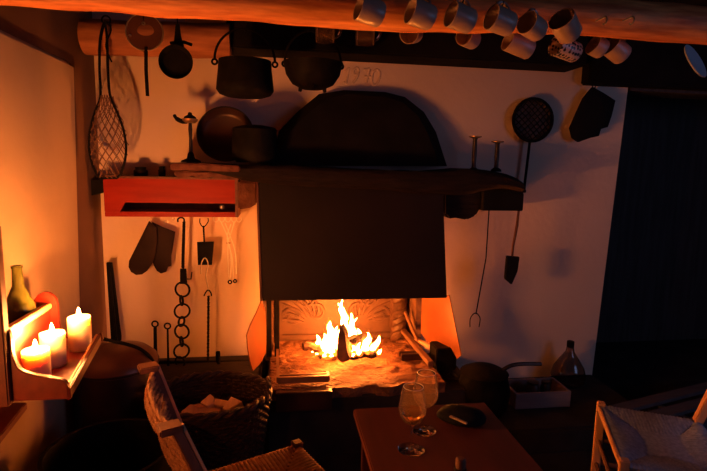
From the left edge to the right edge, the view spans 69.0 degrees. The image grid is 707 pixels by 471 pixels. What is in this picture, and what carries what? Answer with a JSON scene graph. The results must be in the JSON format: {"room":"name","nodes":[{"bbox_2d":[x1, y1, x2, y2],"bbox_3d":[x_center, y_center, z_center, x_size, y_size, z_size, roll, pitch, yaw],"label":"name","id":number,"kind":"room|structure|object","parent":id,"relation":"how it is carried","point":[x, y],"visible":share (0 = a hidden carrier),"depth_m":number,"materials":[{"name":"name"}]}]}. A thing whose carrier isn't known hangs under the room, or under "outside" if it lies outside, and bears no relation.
{"room":"traditional dwelling","nodes":[
{"label":"traditional dwelling","id":0,"kind":"room"},
{"bbox_2d":[0,30,79,470],"bbox_3d":[-1.320,0.445,0.710,0.400,2.066,4.051,0,8,-9],"label":"wall","id":1,"kind":"structure","parent":0,"point":[39,216],"depth_m":2.17,"materials":[{"name":"paint"}]},
{"bbox_2d":[0,402,26,442],"bbox_3d":[-1.074,0.612,1.325,0.264,0.025,0.736,0,8,-9],"label":"wall ledge","id":2,"kind":"object","parent":1,"relation":"attached to","point":[10,415],"visible":1,"depth_m":1.60,"materials":[{"name":"red wood"}]},
{"bbox_2d":[0,4,65,60],"bbox_3d":[-1.300,-0.769,0.511,0.380,0.394,3.999,0,8,-9],"label":"trim","id":3,"kind":"structure","parent":1,"relation":"attached to","point":[43,28],"depth_m":2.22,"materials":[{"name":"brown wood"}]},
{"bbox_2d":[0,226,103,406],"bbox_3d":[-1.050,0.223,1.661,0.412,0.579,0.538,0,8,-9],"label":"shelf","id":4,"kind":"object","parent":1,"relation":"attached to","point":[17,383],"visible":0.88,"depth_m":1.47,"materials":[{"name":"red wood"}]},
{"bbox_2d":[6,265,36,324],"bbox_3d":[-1.146,0.254,1.764,0.104,0.306,0.104,0,8,-9],"label":"bottle","id":5,"kind":"object","parent":4,"relation":"on","point":[20,302],"visible":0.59,"depth_m":1.73,"materials":[{"name":"green glass"}]},
{"bbox_2d":[21,340,51,374],"bbox_3d":[-0.954,0.376,1.545,0.076,0.134,0.076,0,8,-9],"label":"candle","id":6,"kind":"object","parent":4,"relation":"on","point":[36,358],"visible":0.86,"depth_m":1.52,"materials":[{"name":"beige wax"}]},
{"bbox_2d":[39,323,66,368],"bbox_3d":[-0.981,0.353,1.676,0.076,0.141,0.076,0,8,-9],"label":"candle","id":7,"kind":"object","parent":4,"relation":"on","point":[55,339],"visible":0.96,"depth_m":1.66,"materials":[{"name":"beige wax"}]},
{"bbox_2d":[67,308,91,351],"bbox_3d":[-0.971,0.329,1.822,0.076,0.150,0.076,0,8,-9],"label":"candle","id":8,"kind":"object","parent":4,"relation":"on","point":[79,328],"visible":0.96,"depth_m":1.80,"materials":[{"name":"beige wax"}]},
{"bbox_2d":[64,10,106,343],"bbox_3d":[-1.644,-0.056,2.809,0.380,2.460,0.402,0,8,-9],"label":"trim","id":9,"kind":"structure","parent":1,"relation":"attached to","point":[90,238],"depth_m":2.79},
{"bbox_2d":[269,337,444,399],"bbox_3d":[-0.028,0.785,3.194,0.970,0.075,0.858,0,8,-9],"label":"hearth","id":10,"kind":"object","parent":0,"point":[385,374],"depth_m":3.00,"materials":[{"name":"stone"}]},
{"bbox_2d":[276,349,331,411],"bbox_3d":[-0.318,0.795,3.088,0.296,0.152,0.797,0,8,-9],"label":"hearth border","id":11,"kind":"object","parent":10,"relation":"on","point":[319,398],"visible":0.96,"depth_m":2.71,"materials":[{"name":"metal"}]},
{"bbox_2d":[316,353,334,359],"bbox_3d":[-0.127,0.710,3.138,0.222,0.103,0.066,-5,10,-37],"label":"log","id":12,"kind":"object","parent":10,"relation":"on","point":[319,356],"visible":0.26,"depth_m":3.08,"materials":[{"name":"brown wood"}]},
{"bbox_2d":[274,299,393,340],"bbox_3d":[-0.112,0.427,3.479,0.912,0.558,0.055,0,8,-9],"label":"fireback","id":13,"kind":"object","parent":10,"relation":"on","point":[298,319],"visible":0.41,"depth_m":3.48,"materials":[{"name":"grey metal"}]},
{"bbox_2d":[170,90,524,370],"bbox_3d":[-0.030,-0.049,3.114,1.951,1.653,0.720,0,8,-9],"label":"fireplace","id":14,"kind":"object","parent":10,"relation":"on","point":[325,233],"visible":0.91,"depth_m":2.91,"materials":[{"name":"metal"}]},
{"bbox_2d":[173,112,200,161],"bbox_3d":[-0.892,-0.534,2.788,0.130,0.268,0.110,5,9,26],"label":"oil lamp","id":15,"kind":"object","parent":14,"relation":"on","point":[189,118],"visible":1,"depth_m":2.77,"materials":[{"name":"black metal"}]},
{"bbox_2d":[196,106,251,161],"bbox_3d":[-0.732,-0.582,2.947,0.322,0.315,0.122,0,8,-9],"label":"frying pan","id":16,"kind":"object","parent":14,"relation":"on","point":[214,132],"visible":0.79,"depth_m":2.96,"materials":[{"name":"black metal"}]},
{"bbox_2d":[232,125,277,162],"bbox_3d":[-0.544,-0.506,2.833,0.248,0.207,0.248,0,8,-9],"label":"pot","id":17,"kind":"object","parent":14,"relation":"on","point":[250,143],"visible":1,"depth_m":2.73,"materials":[{"name":"black metal"}]},
{"bbox_2d":[170,162,524,194],"bbox_3d":[-0.013,-0.331,2.999,1.951,0.157,0.440,0,8,-9],"label":"mantel shelf","id":18,"kind":"object","parent":14,"relation":"attached to","point":[275,178],"depth_m":2.83,"materials":[{"name":"brown wood"}]},
{"bbox_2d":[269,90,446,165],"bbox_3d":[0.060,-0.639,3.073,1.132,0.468,0.220,0,8,-9],"label":"hood","id":19,"kind":"object","parent":14,"relation":"attached to","point":[343,127],"depth_m":3.02,"materials":[{"name":"black metal"}]},
{"bbox_2d":[469,136,481,168],"bbox_3d":[0.710,-0.480,3.019,0.074,0.209,0.074,0,8,-9],"label":"candlestick","id":20,"kind":"object","parent":14,"relation":"on","point":[474,147],"visible":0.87,"depth_m":3.01,"materials":[{"name":"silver metal"}]},
{"bbox_2d":[491,141,503,171],"bbox_3d":[0.848,-0.469,3.042,0.074,0.181,0.074,0,8,-9],"label":"candlestick","id":21,"kind":"object","parent":14,"relation":"on","point":[496,168],"visible":0.95,"depth_m":3.03,"materials":[{"name":"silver metal"}]},
{"bbox_2d":[479,188,525,210],"bbox_3d":[0.874,-0.232,3.208,0.270,0.129,0.310,0,8,-9],"label":"wooden box","id":22,"kind":"object","parent":14,"relation":"attached to","point":[499,199],"visible":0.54,"depth_m":3.06,"materials":[{"name":"brown wood"}]},
{"bbox_2d":[469,211,489,326],"bbox_3d":[0.799,0.216,3.266,0.093,0.759,0.007,0,8,-9],"label":"fork","id":23,"kind":"object","parent":22,"relation":"hanging from","point":[488,211],"visible":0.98,"depth_m":3.27,"materials":[{"name":"black metal"}]},
{"bbox_2d":[504,211,519,283],"bbox_3d":[0.978,0.072,3.150,0.088,0.464,0.022,0,8,-9],"label":"shovel","id":24,"kind":"object","parent":22,"relation":"hanging from","point":[511,262],"visible":0.95,"depth_m":3.15,"materials":[{"name":"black metal"}]},
{"bbox_2d":[315,301,380,357],"bbox_3d":[-0.060,0.561,3.076,0.461,0.365,0.190,-1,8,-16],"label":"fire","id":25,"kind":"object","parent":10,"relation":"on","point":[329,342],"visible":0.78,"depth_m":3.06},
{"bbox_2d":[301,342,336,356],"bbox_3d":[-0.191,0.680,3.079,0.244,0.114,0.063,-2,8,-19],"label":"log","id":26,"kind":"object","parent":25,"relation":"in","point":[313,347],"visible":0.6,"depth_m":3.03,"materials":[{"name":"brown wood"}]},
{"bbox_2d":[336,323,352,361],"bbox_3d":[-0.051,0.626,2.998,0.105,0.217,0.072,0,8,-9],"label":"log","id":27,"kind":"object","parent":25,"relation":"in","point":[343,353],"visible":1,"depth_m":2.97,"materials":[{"name":"brown wood"}]},
{"bbox_2d":[349,334,372,347],"bbox_3d":[0.037,0.642,3.123,0.175,0.099,0.090,-3,9,-29],"label":"log","id":28,"kind":"object","parent":25,"relation":"in","point":[354,339],"visible":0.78,"depth_m":3.08,"materials":[{"name":"brown wood"}]},
{"bbox_2d":[351,349,377,358],"bbox_3d":[0.036,0.710,3.079,0.222,0.060,0.058,-1,8,-13],"label":"log","id":29,"kind":"object","parent":25,"relation":"on","point":[373,353],"visible":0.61,"depth_m":3.07,"materials":[{"name":"brown wood"}]},
{"bbox_2d":[399,311,433,365],"bbox_3d":[0.349,0.636,3.287,0.155,0.220,0.629,0,8,-9],"label":"firewood","id":30,"kind":"object","parent":10,"relation":"on","point":[419,353],"visible":0.89,"depth_m":3.20,"materials":[{"name":"wood"}]},
{"bbox_2d":[417,338,429,349],"bbox_3d":[0.458,0.693,3.257,0.030,0.030,0.203,-3,9,-30],"label":"stick","id":31,"kind":"object","parent":30,"relation":"on","point":[420,342],"visible":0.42,"depth_m":3.25,"materials":[{"name":"brown wood"}]},
{"bbox_2d":[92,11,627,377],"bbox_3d":[0.048,-0.108,3.433,3.512,2.460,0.362,0,8,-9],"label":"wall","id":32,"kind":"structure","parent":0,"point":[554,296],"depth_m":3.28,"materials":[{"name":"paint"}]},
{"bbox_2d":[91,175,240,216],"bbox_3d":[-1.087,-0.229,2.963,0.848,0.225,0.215,0,8,-9],"label":"wall shelf","id":33,"kind":"object","parent":32,"relation":"attached to","point":[127,195],"visible":0.8,"depth_m":2.89,"materials":[{"name":"red paint"}]},
{"bbox_2d":[134,167,147,175],"bbox_3d":[-1.205,-0.363,2.913,0.076,0.051,0.076,0,8,-9],"label":"jar","id":34,"kind":"object","parent":33,"relation":"on","point":[139,171],"visible":0.95,"depth_m":2.88,"materials":[{"name":"black metal"}]},
{"bbox_2d":[129,218,156,274],"bbox_3d":[-1.209,0.064,2.949,0.161,0.329,0.028,0,8,-9],"label":"oven mitt","id":35,"kind":"object","parent":33,"relation":"hanging from","point":[142,258],"visible":1,"depth_m":2.94,"materials":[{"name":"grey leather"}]},
{"bbox_2d":[158,166,165,175],"bbox_3d":[-1.092,-0.366,2.929,0.040,0.057,0.040,0,8,-9],"label":"jar","id":36,"kind":"object","parent":33,"relation":"on","point":[161,172],"visible":0.88,"depth_m":2.92,"materials":[{"name":"black metal"}]},
{"bbox_2d":[173,217,192,365],"bbox_3d":[-1.006,0.343,3.024,0.121,0.912,0.062,0,8,-9],"label":"chain","id":37,"kind":"object","parent":33,"relation":"hanging from","point":[183,271],"visible":1,"depth_m":3.02,"materials":[{"name":"black metal"}]},
{"bbox_2d":[197,218,213,264],"bbox_3d":[-0.864,0.036,3.001,0.096,0.278,0.012,0,8,-9],"label":"spatula","id":38,"kind":"object","parent":33,"relation":"hanging from","point":[204,249],"visible":1,"depth_m":3.01,"materials":[{"name":"black metal"}]},
{"bbox_2d":[200,258,211,362],"bbox_3d":[-0.869,0.446,3.044,0.065,0.642,0.019,0,8,-9],"label":"hook","id":39,"kind":"object","parent":38,"relation":"hanging from","point":[208,290],"visible":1,"depth_m":3.04,"materials":[{"name":"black metal"}]},
{"bbox_2d":[213,217,241,222],"bbox_3d":[-0.733,-0.094,2.992,0.164,0.039,0.006,0,8,-9],"label":"wire rack","id":40,"kind":"object","parent":33,"relation":"attached to","point":[213,217],"visible":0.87,"depth_m":2.99,"materials":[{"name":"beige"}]},
{"bbox_2d":[221,222,236,283],"bbox_3d":[-0.735,0.106,3.030,0.093,0.373,0.030,0,8,-9],"label":"tongs","id":41,"kind":"object","parent":40,"relation":"hanging from","point":[228,243],"visible":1,"depth_m":3.03,"materials":[{"name":"beige"}]},
{"bbox_2d":[159,355,262,414],"bbox_3d":[-1.007,0.973,3.063,0.915,0.380,0.380,0,8,-9],"label":"trim","id":42,"kind":"structure","parent":32,"relation":"attached to","point":[173,370],"depth_m":3.06,"materials":[{"name":"wicker"}]},
{"bbox_2d":[106,262,121,340],"bbox_3d":[-1.371,0.468,2.946,0.063,0.638,0.028,0,8,-9],"label":"shovel","id":43,"kind":"object","parent":42,"relation":"on","point":[115,329],"visible":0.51,"depth_m":2.94,"materials":[{"name":"black metal"}]},
{"bbox_2d":[151,320,158,352],"bbox_3d":[-1.171,0.638,3.041,0.042,0.281,0.023,3,8,10],"label":"iron","id":44,"kind":"object","parent":42,"relation":"on","point":[152,322],"visible":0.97,"depth_m":3.03,"materials":[{"name":"black metal"}]},
{"bbox_2d":[164,322,170,365],"bbox_3d":[-1.101,0.645,3.053,0.044,0.267,0.014,0,8,-9],"label":"iron","id":45,"kind":"object","parent":42,"relation":"on","point":[167,322],"visible":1,"depth_m":3.05,"materials":[{"name":"black metal"}]},
{"bbox_2d":[158,360,261,363],"bbox_3d":[-0.959,0.774,3.134,0.790,0.049,0.020,0,8,-9],"label":"rail","id":46,"kind":"object","parent":42,"relation":"on","point":[160,361],"visible":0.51,"depth_m":3.12,"materials":[{"name":"black metal"}]},
{"bbox_2d":[216,351,220,363],"bbox_3d":[-0.819,0.737,3.108,0.030,0.083,0.030,0,8,-9],"label":"iron","id":47,"kind":"object","parent":42,"relation":"on","point":[218,356],"visible":1,"depth_m":3.10,"materials":[{"name":"black metal"}]},
{"bbox_2d":[267,353,465,456],"bbox_3d":[0.060,0.984,3.248,1.180,0.350,0.835,0,8,-9],"label":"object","id":48,"kind":"structure","parent":32,"relation":"attached to","point":[334,431],"depth_m":2.81,"materials":[{"name":"stone"}]},
{"bbox_2d":[429,341,455,370],"bbox_3d":[0.545,0.733,3.139,0.128,0.138,0.140,0,8,-9],"label":"block","id":49,"kind":"object","parent":48,"relation":"on","point":[443,357],"visible":0.71,"depth_m":3.07,"materials":[{"name":"brown wood"}]},
{"bbox_2d":[512,97,553,188],"bbox_3d":[1.143,-0.588,3.307,0.286,0.590,0.054,0,8,-9],"label":"chestnut roaster","id":50,"kind":"object","parent":32,"relation":"attached to","point":[533,117],"visible":0.99,"depth_m":3.29,"materials":[{"name":"black metal"}]},
{"bbox_2d":[515,100,550,138],"bbox_3d":[1.145,-0.740,3.296,0.266,0.266,0.034,0,8,-9],"label":"basket","id":51,"kind":"object","parent":50,"relation":"on","point":[532,117],"depth_m":3.29,"materials":[{"name":"black metal"}]},
{"bbox_2d":[627,87,706,99],"bbox_3d":[2.800,-1.149,3.650,1.980,0.346,0.250,0,8,-9],"label":"trim","id":52,"kind":"structure","parent":32,"relation":"attached to","point":[634,92],"depth_m":3.51,"materials":[{"name":"brown wood"}]},
{"bbox_2d":[263,339,706,470],"bbox_3d":[1.222,1.415,1.969,6.200,0.100,6.100,0,8,-9],"label":"floor","id":53,"kind":"structure","parent":0,"point":[632,369],"depth_m":4.05,"materials":[{"name":"brown wood"}]},
{"bbox_2d":[37,418,171,470],"bbox_3d":[-0.942,1.062,2.003,0.490,0.500,0.490,0,8,-9],"label":"pot","id":54,"kind":"object","parent":53,"relation":"on","point":[126,444],"visible":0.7,"depth_m":2.16,"materials":[{"name":"black metal"}]},
{"bbox_2d":[73,337,158,429],"bbox_3d":[-1.185,0.850,2.600,0.406,0.744,0.400,0,8,-9],"label":"cauldron","id":55,"kind":"object","parent":53,"relation":"on","point":[112,387],"visible":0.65,"depth_m":2.42,"materials":[{"name":"black metal"}]},
{"bbox_2d":[143,370,272,470],"bbox_3d":[-0.712,0.975,2.562,0.612,0.529,0.523,-1,8,-13],"label":"basket","id":56,"kind":"object","parent":53,"relation":"on","point":[247,444],"visible":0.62,"depth_m":2.45,"materials":[{"name":"wicker"}]},
{"bbox_2d":[193,403,204,407],"bbox_3d":[-0.758,0.854,2.545,0.087,0.040,0.056,6,9,31],"label":"firewood","id":57,"kind":"object","parent":56,"relation":"in","point":[198,405],"visible":0.5,"depth_m":2.53,"materials":[{"name":"brown wood"}]},
{"bbox_2d":[181,404,220,413],"bbox_3d":[-0.741,0.868,2.518,0.188,0.050,0.111,0,8,-9],"label":"firewood","id":58,"kind":"object","parent":56,"relation":"in","point":[192,409],"visible":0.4,"depth_m":2.49,"materials":[{"name":"brown wood"}]},
{"bbox_2d":[201,394,214,407],"bbox_3d":[-0.716,0.840,2.577,0.065,0.050,0.154,3,8,10],"label":"firewood","id":59,"kind":"object","parent":56,"relation":"in","point":[208,402],"visible":0.61,"depth_m":2.54,"materials":[{"name":"brown wood"}]},
{"bbox_2d":[214,398,226,411],"bbox_3d":[-0.657,0.853,2.562,0.105,0.050,0.095,4,8,17],"label":"firewood","id":60,"kind":"object","parent":56,"relation":"in","point":[218,403],"visible":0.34,"depth_m":2.54,"materials":[{"name":"brown wood"}]},
{"bbox_2d":[223,397,243,410],"bbox_3d":[-0.599,0.846,2.514,0.091,0.060,0.151,5,9,26],"label":"firewood","id":61,"kind":"object","parent":56,"relation":"in","point":[232,403],"visible":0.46,"depth_m":2.50,"materials":[{"name":"brown wood"}]},
{"bbox_2d":[137,361,324,470],"bbox_3d":[-0.376,0.913,1.786,0.623,0.882,0.594,-4,9,-32],"label":"chair","id":62,"kind":"object","parent":53,"relation":"on","point":[179,450],"visible":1,"depth_m":1.78,"materials":[{"name":"brown wood"}]},
{"bbox_2d":[353,403,542,470],"bbox_3d":[0.308,1.049,1.491,0.500,0.720,0.935,0,8,-9],"label":"table","id":63,"kind":"object","parent":53,"relation":"on","point":[487,446],"visible":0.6,"depth_m":1.64,"materials":[{"name":"brown wood"}]},
{"bbox_2d":[398,382,426,456],"bbox_3d":[0.181,0.564,1.585,0.085,0.208,0.085,0,8,-9],"label":"wine glass","id":64,"kind":"object","parent":63,"relation":"on","point":[412,415],"visible":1,"depth_m":1.58,"materials":[{"name":"clear glass"}]},
{"bbox_2d":[399,382,426,425],"bbox_3d":[0.182,0.523,1.580,0.085,0.125,0.085,0,8,-9],"label":"bowl","id":65,"kind":"object","parent":64,"relation":"on","point":[412,415],"depth_m":1.57,"materials":[{"name":"clear glass"}]},
{"bbox_2d":[413,369,437,436],"bbox_3d":[0.237,0.551,1.702,0.083,0.204,0.083,0,8,-9],"label":"wine glass","id":66,"kind":"object","parent":63,"relation":"on","point":[422,430],"visible":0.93,"depth_m":1.70,"materials":[{"name":"clear glass"}]},
{"bbox_2d":[413,369,437,407],"bbox_3d":[0.238,0.511,1.696,0.083,0.122,0.083,0,8,-9],"label":"bowl","id":67,"kind":"object","parent":66,"relation":"on","point":[414,388],"depth_m":1.68,"materials":[{"name":"clear glass"}]},
{"bbox_2d":[454,456,466,470],"bbox_3d":[0.231,0.607,1.135,0.072,0.249,0.072,0,8,-9],"label":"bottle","id":68,"kind":"object","parent":63,"relation":"on","point":[460,462],"visible":1,"depth_m":1.11,"materials":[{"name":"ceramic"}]},
{"bbox_2d":[437,404,485,426],"bbox_3d":[0.375,0.623,1.791,0.165,0.044,0.124,0,8,-9],"label":"plate","id":69,"kind":"object","parent":63,"relation":"on","point":[474,417],"visible":0.98,"depth_m":1.76,"materials":[{"name":"black ceramic"}]},
{"bbox_2d":[449,415,467,423],"bbox_3d":[0.346,0.607,1.695,0.012,0.006,0.067,-6,11,-43],"label":"lighter","id":70,"kind":"object","parent":69,"relation":"on","point":[450,416],"visible":1,"depth_m":1.69,"materials":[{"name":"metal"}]},
{"bbox_2d":[590,390,706,470],"bbox_3d":[1.386,0.903,2.172,0.573,0.864,0.579,4,8,16],"label":"chair","id":71,"kind":"object","parent":53,"relation":"on","point":[638,440],"visible":1,"depth_m":2.25,"materials":[{"name":"brown wood"}]},
{"bbox_2d":[610,382,706,428],"bbox_3d":[2.108,1.090,3.014,1.350,0.291,0.340,-2,9,-24],"label":"slatted bench","id":72,"kind":"object","parent":53,"relation":"on","point":[653,403],"visible":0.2,"depth_m":2.92,"materials":[{"name":"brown wood"}]},
{"bbox_2d":[596,96,706,341],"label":"door","id":73,"kind":"structure","parent":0,"point":[655,283],"depth_m":4.70,"materials":[{"name":"brown wood"}]},
{"bbox_2d":[0,0,706,45],"bbox_3d":[0.381,-0.786,1.797,3.296,0.165,0.333,0,8,-9],"label":"log beam","id":74,"kind":"structure","parent":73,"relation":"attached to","point":[685,23],"depth_m":1.75,"materials":[{"name":"brown wood"}]},
{"bbox_2d":[315,27,341,42],"bbox_3d":[-0.094,-0.785,1.891,0.095,0.140,0.075,3,8,15],"label":"glass mug","id":75,"kind":"object","parent":74,"relation":"hanging from","point":[333,37],"visible":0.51,"depth_m":1.90,"materials":[{"name":"clear glass"}]},
{"bbox_2d":[356,31,381,44],"bbox_3d":[0.054,-0.784,1.913,0.095,0.140,0.075,3,8,15],"label":"glass mug","id":76,"kind":"object","parent":74,"relation":"hanging from","point":[373,39],"visible":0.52,"depth_m":1.93,"materials":[{"name":"white"}]},
{"bbox_2d":[353,0,385,26],"bbox_3d":[0.051,-0.702,1.581,0.092,0.111,0.082,-2,8,-20],"label":"mug","id":77,"kind":"object","parent":74,"relation":"hanging from","point":[368,12],"visible":1,"depth_m":1.56,"materials":[{"name":"beige ceramic"}]},
{"bbox_2d":[399,32,422,43],"bbox_3d":[0.218,-0.762,1.914,0.073,0.105,0.083,5,9,25],"label":"mug","id":78,"kind":"object","parent":74,"relation":"hanging from","point":[407,38],"visible":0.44,"depth_m":1.94,"materials":[{"name":"beige ceramic"}]},
{"bbox_2d":[404,0,437,30],"bbox_3d":[0.211,-0.702,1.605,0.092,0.111,0.082,-2,8,-20],"label":"mug","id":79,"kind":"object","parent":74,"relation":"hanging from","point":[421,14],"visible":1,"depth_m":1.58,"materials":[{"name":"beige ceramic"}]},
{"bbox_2d":[443,0,477,33],"bbox_3d":[0.340,-0.699,1.625,0.092,0.111,0.082,-2,8,-20],"label":"mug","id":80,"kind":"object","parent":74,"relation":"hanging from","point":[460,17],"visible":1,"depth_m":1.61,"materials":[{"name":"beige ceramic"}]},
{"bbox_2d":[456,33,480,48],"bbox_3d":[0.438,-0.761,1.947,0.077,0.099,0.073,-7,11,-44],"label":"mug","id":81,"kind":"object","parent":74,"relation":"hanging from","point":[469,40],"visible":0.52,"depth_m":1.95,"materials":[{"name":"beige ceramic"}]},
{"bbox_2d":[483,0,517,36],"bbox_3d":[0.472,-0.698,1.645,0.092,0.111,0.082,-2,8,-20],"label":"mug","id":82,"kind":"object","parent":74,"relation":"hanging from","point":[500,20],"visible":1,"depth_m":1.63,"materials":[{"name":"beige ceramic"}]},
{"bbox_2d":[501,34,535,58],"bbox_3d":[0.637,-0.742,1.980,0.122,0.117,0.081,-1,8,-14],"label":"mug","id":83,"kind":"object","parent":74,"relation":"hanging from","point":[518,45],"visible":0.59,"depth_m":1.96,"materials":[{"name":"beige ceramic"}]},
{"bbox_2d":[517,8,547,40],"bbox_3d":[0.581,-0.685,1.663,0.085,0.104,0.075,-4,10,-33],"label":"mug","id":84,"kind":"object","parent":74,"relation":"hanging from","point":[531,25],"visible":1,"depth_m":1.66,"materials":[{"name":"beige ceramic"}]},
{"bbox_2d":[548,8,581,43],"bbox_3d":[0.703,-0.697,1.699,0.109,0.118,0.086,-5,10,-39],"label":"mug","id":85,"kind":"object","parent":74,"relation":"hanging from","point":[565,25],"visible":1,"depth_m":1.69,"materials":[{"name":"beige ceramic"}]},
{"bbox_2d":[548,37,582,61],"bbox_3d":[0.831,-0.740,2.009,0.118,0.114,0.082,-2,9,-21],"label":"mug","id":86,"kind":"object","parent":74,"relation":"hanging from","point":[571,52],"visible":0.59,"depth_m":1.99,"materials":[{"name":"ceramic"}]},
{"bbox_2d":[585,36,609,57],"bbox_3d":[0.965,-0.754,2.027,0.078,0.105,0.081,0,8,-10],"label":"mug","id":87,"kind":"object","parent":74,"relation":"hanging from","point":[597,46],"visible":0.8,"depth_m":2.01,"materials":[{"name":"beige ceramic"}]},
{"bbox_2d":[595,16,607,24],"bbox_3d":[0.865,-0.749,1.812,0.005,0.030,0.095,0,8,-9],"label":"hook","id":88,"kind":"object","parent":74,"relation":"attached to","point":[606,17],"visible":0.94,"depth_m":1.78,"materials":[{"name":"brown metal"}]},
{"bbox_2d":[604,37,631,63],"bbox_3d":[1.046,-0.742,2.041,0.104,0.115,0.085,-1,8,-15],"label":"mug","id":89,"kind":"object","parent":74,"relation":"hanging from","point":[619,50],"visible":0.75,"depth_m":2.02,"materials":[{"name":"beige ceramic"}]},
{"bbox_2d":[622,16,634,24],"bbox_3d":[0.966,-0.755,1.826,0.005,0.030,0.095,0,8,-9],"label":"hook","id":90,"kind":"object","parent":74,"relation":"attached to","point":[633,17],"visible":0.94,"depth_m":1.79,"materials":[{"name":"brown metal"}]},
{"bbox_2d":[499,375,644,453],"bbox_3d":[1.157,1.109,3.243,1.190,0.150,0.700,0,8,-9],"label":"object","id":91,"kind":"structure","parent":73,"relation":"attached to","point":[571,428],"depth_m":2.96,"materials":[{"name":"wood"}]},
{"bbox_2d":[458,362,541,418],"bbox_3d":[0.843,0.892,2.991,0.488,0.332,0.305,0,8,-9],"label":"pot","id":92,"kind":"object","parent":91,"relation":"on","point":[482,382],"visible":0.87,"depth_m":2.87,"materials":[{"name":"black metal"}]},
{"bbox_2d":[508,377,570,408],"bbox_3d":[1.134,0.984,3.219,0.358,0.099,0.214,0,8,-9],"label":"crate","id":93,"kind":"object","parent":91,"relation":"on","point":[559,395],"visible":0.73,"depth_m":3.13,"materials":[{"name":"wood"}]},
{"bbox_2d":[525,379,539,392],"bbox_3d":[1.117,0.963,3.206,0.086,0.117,0.086,0,8,-9],"label":"jar","id":94,"kind":"object","parent":93,"relation":"in","point":[532,385],"visible":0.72,"depth_m":3.18,"materials":[{"name":"grey ceramic"}]},
{"bbox_2d":[540,379,550,391],"bbox_3d":[1.200,0.963,3.219,0.066,0.117,0.066,0,8,-9],"label":"jar","id":95,"kind":"object","parent":93,"relation":"in","point":[545,386],"visible":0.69,"depth_m":3.19,"materials":[{"name":"grey ceramic"}]},
{"bbox_2d":[550,340,585,388],"bbox_3d":[1.453,0.856,3.466,0.224,0.300,0.224,0,8,-9],"label":"demijohn","id":96,"kind":"object","parent":91,"relation":"on","point":[567,369],"visible":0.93,"depth_m":3.40,"materials":[{"name":"clear glass"}]},
{"bbox_2d":[640,0,706,5],"bbox_3d":[1.275,-1.119,1.613,6.200,0.100,6.100,0,8,-9],"label":"ceiling","id":97,"kind":"structure","parent":0,"point":[699,2],"depth_m":2.65,"materials":[{"name":"brown wood"}]},
{"bbox_2d":[125,14,163,95],"bbox_3d":[-0.947,-0.929,2.328,0.169,0.578,0.018,0,8,-9],"label":"skimmer","id":98,"kind":"object","parent":97,"relation":"hanging from","point":[138,41],"visible":0.94,"depth_m":2.33,"materials":[{"name":"orange metal"}]},
{"bbox_2d":[158,18,192,78],"bbox_3d":[-0.792,-0.955,2.285,0.149,0.508,0.036,0,8,-9],"label":"frying pan","id":99,"kind":"object","parent":97,"relation":"hanging from","point":[175,61],"visible":1,"depth_m":2.31,"materials":[{"name":"black metal"}]},
{"bbox_2d":[211,22,277,98],"bbox_3d":[-0.521,-0.947,2.462,0.275,0.551,0.275,7,10,36],"label":"cauldron","id":100,"kind":"object","parent":97,"relation":"hanging from","point":[239,77],"visible":0.98,"depth_m":2.39,"materials":[{"name":"black metal"}]},
{"bbox_2d":[281,27,343,92],"bbox_3d":[-0.196,-0.966,2.508,0.309,0.513,0.296,0,8,-9],"label":"cauldron","id":101,"kind":"object","parent":97,"relation":"hanging from","point":[306,73],"visible":0.97,"depth_m":2.44,"materials":[{"name":"black metal"}]},
{"bbox_2d":[226,21,588,71],"bbox_3d":[0.344,-1.159,3.023,2.109,0.253,0.245,0,8,-9],"label":"ceiling beam","id":102,"kind":"structure","parent":97,"relation":"attached to","point":[434,49],"depth_m":2.92,"materials":[{"name":"brown wood"}]},
{"bbox_2d":[77,19,231,58],"bbox_3d":[-1.038,-1.045,2.738,0.755,0.195,0.189,0,8,-9],"label":"log beam","id":103,"kind":"structure","parent":102,"relation":"attached to","point":[204,37],"depth_m":2.68,"materials":[{"name":"brown wood"}]},
{"bbox_2d":[88,15,128,178],"bbox_3d":[-1.267,-0.695,2.628,0.184,0.809,0.184,-6,11,-41],"label":"racket","id":104,"kind":"object","parent":103,"relation":"hanging from","point":[105,23],"visible":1,"depth_m":2.60,"materials":[{"name":"black metal"}]},
{"bbox_2d":[581,36,706,90],"bbox_3d":[2.299,-1.132,3.396,1.647,0.328,0.095,0,8,-9],"label":"ceiling beam","id":105,"kind":"structure","parent":97,"relation":"attached to","point":[650,64],"depth_m":3.30,"materials":[{"name":"brown wood"}]},
{"bbox_2d":[569,85,614,141],"bbox_3d":[1.544,-0.791,3.325,0.298,0.372,0.050,0,8,-9],"label":"pot holder","id":106,"kind":"object","parent":105,"relation":"hanging from","point":[594,112],"visible":1,"depth_m":3.30,"materials":[{"name":"black fabric"}]},
{"bbox_2d":[684,44,706,76],"bbox_3d":[1.817,-1.024,2.716,0.200,0.373,0.095,-5,10,-38],"label":"dish","id":107,"kind":"object","parent":97,"relation":"hanging from","point":[692,56],"visible":0.96,"depth_m":2.75,"materials":[{"name":"blue"}]},
{"bbox_3d":[-1.036,-0.101,2.956,0.021,0.027,0.005,0,8,-9],"label":"hooks","id":108,"kind":"object","parent":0,"visible":0},
{"bbox_2d":[152,220,174,272],"bbox_3d":[-1.115,0.065,3.002,0.146,0.318,0.032,0,8,-9],"label":"oven mitt","id":109,"kind":"object","parent":108,"relation":"hanging from","point":[165,237],"visible":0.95,"depth_m":3.00,"materials":[{"name":"fabric"}]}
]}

